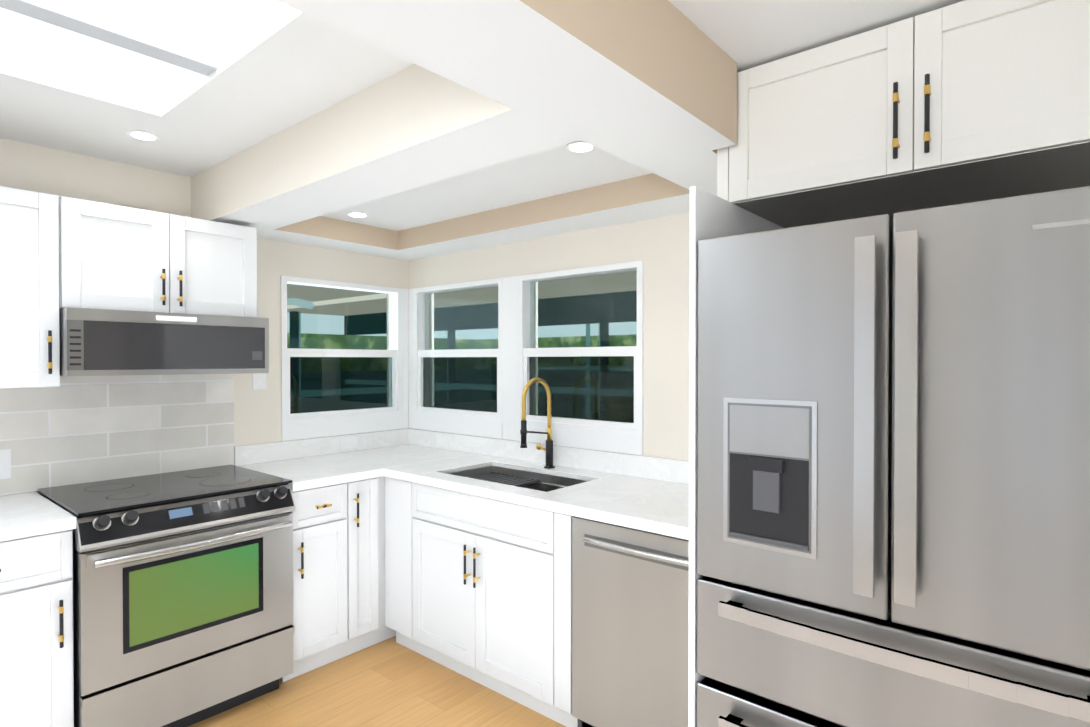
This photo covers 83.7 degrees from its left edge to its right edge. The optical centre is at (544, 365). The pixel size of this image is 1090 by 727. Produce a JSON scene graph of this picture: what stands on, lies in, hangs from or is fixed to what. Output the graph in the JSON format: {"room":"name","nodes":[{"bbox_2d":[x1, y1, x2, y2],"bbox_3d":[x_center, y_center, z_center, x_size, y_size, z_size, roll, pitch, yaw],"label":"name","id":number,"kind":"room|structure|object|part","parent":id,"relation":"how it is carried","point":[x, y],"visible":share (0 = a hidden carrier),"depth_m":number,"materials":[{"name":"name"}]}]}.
{"room":"kitchen","nodes":[
{"label":"kitchen","id":0,"kind":"room"},
{"bbox_2d":[0,138,408,493],"bbox_3d":[-2.552,0.207,2.054,0.150,2.450,5.300,0,1,40],"label":"wall","id":1,"kind":"structure","parent":0,"point":[52,171],"depth_m":3.12,"materials":[{"name":"beige paint"}]},
{"bbox_2d":[0,186,87,388],"bbox_3d":[-2.085,-0.279,2.213,0.327,0.720,0.575,0,1,40],"label":"upper cabinet","id":2,"kind":"object","parent":1,"relation":"attached to","point":[57,252],"depth_m":2.23,"materials":[{"name":"white wood"}]},
{"bbox_2d":[0,374,233,495],"bbox_3d":[-2.130,0.141,2.425,0.008,0.744,1.713,0,1,40],"label":"tile backsplash","id":3,"kind":"structure","parent":1,"relation":"attached to","point":[70,430],"depth_m":2.69,"materials":[{"name":"white tile"}]},
{"bbox_2d":[0,449,10,478],"bbox_3d":[-2.163,0.390,2.376,0.006,0.116,0.120,0,1,40],"label":"outlet","id":4,"kind":"object","parent":3,"relation":"attached to","point":[5,463],"visible":1,"depth_m":2.41,"materials":[{"name":"white plastic"}]},
{"bbox_2d":[88,201,256,316],"bbox_3d":[-1.701,-0.432,2.663,0.327,0.422,0.731,0,1,40],"label":"upper cabinet","id":5,"kind":"object","parent":1,"relation":"attached to","point":[139,259],"depth_m":2.55,"materials":[{"name":"white wood"}]},
{"bbox_2d":[59,307,268,375],"bbox_3d":[-1.665,-0.091,2.646,0.407,0.253,0.746,0,1,40],"label":"over-the-range microwave","id":6,"kind":"object","parent":5,"relation":"attached to","point":[99,342],"visible":0.98,"depth_m":2.46,"materials":[{"name":"silver metal"}]},
{"bbox_2d":[253,373,265,388],"bbox_3d":[-1.490,0.063,3.179,0.006,0.120,0.070,0,1,40],"label":"switch plate","id":7,"kind":"object","parent":1,"relation":"attached to","point":[259,380],"visible":0.81,"depth_m":3.18,"materials":[{"name":"white plastic"}]},
{"bbox_2d":[280,275,402,440],"bbox_3d":[-1.193,-0.042,3.588,0.101,0.887,0.780,0,1,40],"label":"window","id":8,"kind":"structure","parent":1,"relation":"in","point":[325,392],"depth_m":3.55,"materials":[{"name":"white plastic"}]},
{"bbox_2d":[188,636,565,726],"bbox_3d":[-0.895,1.494,0.656,4.800,0.100,5.600,0,1,40],"label":"floor","id":9,"kind":"structure","parent":0,"point":[391,682],"depth_m":2.60,"materials":[{"name":"brown wood"}]},
{"bbox_2d":[0,529,73,726],"bbox_3d":[-2.024,0.995,2.095,0.607,0.874,0.529,0,1,40],"label":"base cabinet","id":10,"kind":"object","parent":9,"relation":"on","point":[37,646],"depth_m":2.03,"materials":[{"name":"white wood"}]},
{"bbox_2d":[0,491,75,541],"bbox_3d":[-2.144,0.539,1.930,0.633,0.040,0.933,0,1,40],"label":"countertop","id":11,"kind":"structure","parent":10,"relation":"on","point":[22,515],"depth_m":2.08,"materials":[{"name":"white stone"}]},
{"bbox_2d":[38,465,294,726],"bbox_3d":[-1.557,0.965,2.550,0.708,0.926,0.761,0,1,40],"label":"range","id":12,"kind":"object","parent":9,"relation":"on","point":[182,598],"visible":1,"depth_m":2.34,"materials":[{"name":"silver metal"}]},
{"bbox_2d":[279,480,363,681],"bbox_3d":[-1.245,0.987,3.010,0.607,0.874,0.333,0,1,40],"label":"base cabinet","id":13,"kind":"object","parent":9,"relation":"on","point":[338,571],"depth_m":2.83,"materials":[{"name":"white wood"}]},
{"bbox_2d":[234,436,379,491],"bbox_3d":[-1.195,0.479,3.044,0.635,0.140,0.458,0,1,40],"label":"countertop","id":14,"kind":"structure","parent":13,"relation":"on","point":[310,463],"depth_m":3.16,"materials":[{"name":"white stone"}]},
{"bbox_2d":[360,476,383,647],"bbox_3d":[-1.133,0.986,3.143,0.607,0.874,0.223,0,1,40],"label":"base cabinet","id":15,"kind":"object","parent":9,"relation":"on","point":[371,490],"depth_m":3.01,"materials":[{"name":"white wood"}]},
{"bbox_2d":[384,477,395,639],"bbox_3d":[-0.867,0.984,3.456,0.607,0.874,0.688,0,1,40],"label":"base cabinet","id":16,"kind":"object","parent":9,"relation":"on","point":[388,633],"depth_m":3.08,"materials":[{"name":"white wood"}]},
{"bbox_2d":[385,477,577,726],"bbox_3d":[-0.176,0.988,2.896,1.204,0.874,0.646,0,1,40],"label":"base cabinet","id":17,"kind":"object","parent":9,"relation":"on","point":[478,589],"visible":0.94,"depth_m":2.60,"materials":[{"name":"white wood"}]},
{"bbox_2d":[336,428,688,539],"bbox_3d":[-0.163,0.480,2.886,2.411,0.140,0.638,0,1,40],"label":"countertop","id":18,"kind":"structure","parent":17,"relation":"on","point":[645,493],"depth_m":2.77,"materials":[{"name":"white stone"}]},
{"bbox_2d":[340,437,356,449],"bbox_3d":[-1.148,0.452,3.561,0.005,0.065,0.110,0,1,40],"label":"outlet","id":19,"kind":"object","parent":18,"relation":"attached to","point":[348,442],"visible":1,"depth_m":3.56,"materials":[{"name":"white plastic"}]},
{"bbox_2d":[437,435,448,446],"bbox_3d":[-0.618,0.451,3.667,0.110,0.065,0.005,0,1,40],"label":"outlet","id":20,"kind":"object","parent":18,"relation":"attached to","point":[442,440],"visible":1,"depth_m":3.66,"materials":[{"name":"white plastic"}]},
{"bbox_2d":[448,465,587,491],"bbox_3d":[-0.137,0.646,2.853,0.698,0.230,0.378,0,1,40],"label":"sink","id":21,"kind":"object","parent":18,"relation":"in","point":[525,479],"visible":0.17,"depth_m":3.02,"materials":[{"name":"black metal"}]},
{"bbox_2d":[520,378,554,467],"bbox_3d":[-0.053,0.284,2.983,0.101,0.450,0.235,0,1,40],"label":"faucet","id":22,"kind":"object","parent":18,"relation":"on","point":[548,449],"visible":0.98,"depth_m":3.01,"materials":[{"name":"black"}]},
{"bbox_2d":[572,516,688,726],"bbox_3d":[0.509,0.995,2.303,0.600,0.871,0.646,0,1,40],"label":"dishwasher","id":23,"kind":"object","parent":9,"relation":"on","point":[630,590],"visible":0.56,"depth_m":2.12,"materials":[{"name":"grey metal"}]},
{"bbox_2d":[688,186,1089,726],"bbox_3d":[1.025,0.473,1.680,0.956,1.926,0.936,0,1,40],"label":"refrigerator","id":24,"kind":"object","parent":9,"relation":"on","point":[893,483],"depth_m":1.34,"materials":[{"name":"grey metal"}]},
{"bbox_3d":[0.687,0.470,2.006,0.019,1.926,0.878,0,1,40],"label":"fridge end panel","id":25,"kind":"part","parent":24,"relation":"part of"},
{"bbox_2d":[190,0,736,260],"bbox_3d":[-0.353,-0.782,2.618,2.460,0.240,1.280,0,1,40],"label":"ceiling","id":26,"kind":"structure","parent":0,"point":[414,161],"depth_m":2.11,"materials":[{"name":"white paint"}]},
{"bbox_2d":[346,212,368,217],"bbox_3d":[-0.961,-0.774,3.122,0.110,0.006,0.110,0,1,40],"label":"recessed light","id":27,"kind":"object","parent":26,"relation":"in","point":[358,214],"visible":1,"depth_m":3.11,"materials":[{"name":"white plastic"}]},
{"bbox_2d":[566,141,596,152],"bbox_3d":[0.127,-0.765,2.132,0.110,0.006,0.110,0,1,40],"label":"recessed light","id":28,"kind":"object","parent":26,"relation":"in","point":[579,147],"visible":0.92,"depth_m":2.13,"materials":[{"name":"white plastic"}]},
{"bbox_2d":[0,0,964,176],"bbox_3d":[-0.895,-1.226,0.633,4.500,0.680,5.300,0,1,40],"label":"ceiling","id":29,"kind":"structure","parent":0,"point":[281,66],"depth_m":1.96,"materials":[{"name":"white paint"}]},
{"bbox_2d":[0,0,216,75],"bbox_3d":[-1.379,-1.124,1.060,0.650,0.430,1.718,0,1,40],"label":"skylight","id":30,"kind":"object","parent":29,"relation":"attached to","point":[123,25],"depth_m":1.71,"materials":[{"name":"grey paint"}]},
{"bbox_2d":[126,130,159,140],"bbox_3d":[-1.568,-0.897,2.377,0.110,0.006,0.110,0,1,40],"label":"recessed light","id":31,"kind":"object","parent":29,"relation":"in","point":[142,135],"visible":1,"depth_m":2.37,"materials":[{"name":"white plastic"}]},
{"bbox_2d":[276,0,622,108],"bbox_3d":[-1.161,-0.760,0.023,0.330,0.240,3.720,0,1,40],"label":"ceiling beam","id":32,"kind":"structure","parent":29,"relation":"attached to","point":[512,54],"depth_m":1.23,"materials":[{"name":"white paint"}]},
{"bbox_2d":[409,212,688,460],"bbox_3d":[0.830,0.203,2.559,4.350,2.450,0.150,0,1,40],"label":"wall","id":33,"kind":"structure","parent":0,"point":[659,246],"depth_m":2.76,"materials":[{"name":"beige paint"}]},
{"bbox_2d":[402,289,413,428],"bbox_3d":[-0.868,-0.044,3.863,0.067,0.887,0.057,0,1,40],"label":"window trim","id":34,"kind":"structure","parent":33,"relation":"in","point":[407,294],"depth_m":3.87,"materials":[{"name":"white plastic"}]},
{"bbox_2d":[414,278,501,438],"bbox_3d":[-0.502,-0.042,3.637,0.780,0.887,0.101,0,1,40],"label":"window","id":35,"kind":"structure","parent":33,"relation":"in","point":[457,391],"depth_m":3.63,"materials":[{"name":"white plastic"}]},
{"bbox_2d":[502,276,517,440],"bbox_3d":[-0.186,-0.040,3.314,0.118,0.887,0.010,0,1,40],"label":"window trim","id":36,"kind":"structure","parent":33,"relation":"in","point":[509,358],"depth_m":3.31,"materials":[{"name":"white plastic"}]},
{"bbox_2d":[518,261,643,454],"bbox_3d":[0.179,-0.037,3.057,0.770,0.887,0.101,0,1,40],"label":"window","id":37,"kind":"structure","parent":33,"relation":"in","point":[597,397],"depth_m":3.02,"materials":[{"name":"white plastic"}]},
{"bbox_2d":[717,0,1089,227],"bbox_3d":[1.107,-0.688,1.772,1.009,0.390,0.676,0,1,40],"label":"upper cabinet","id":38,"kind":"object","parent":33,"relation":"attached to","point":[966,101],"visible":0.9,"depth_m":1.56,"materials":[{"name":"white wood"}]},
{"label":"outside","id":39,"kind":"structure","parent":0,"visible":0},
{"bbox_2d":[287,271,636,349],"bbox_3d":[0.210,-4.556,3.603,20.000,12.050,17.000,0,1,40],"label":"lanai","id":40,"kind":"object","parent":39,"point":[478,317],"depth_m":8.13,"materials":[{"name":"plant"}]}
]}

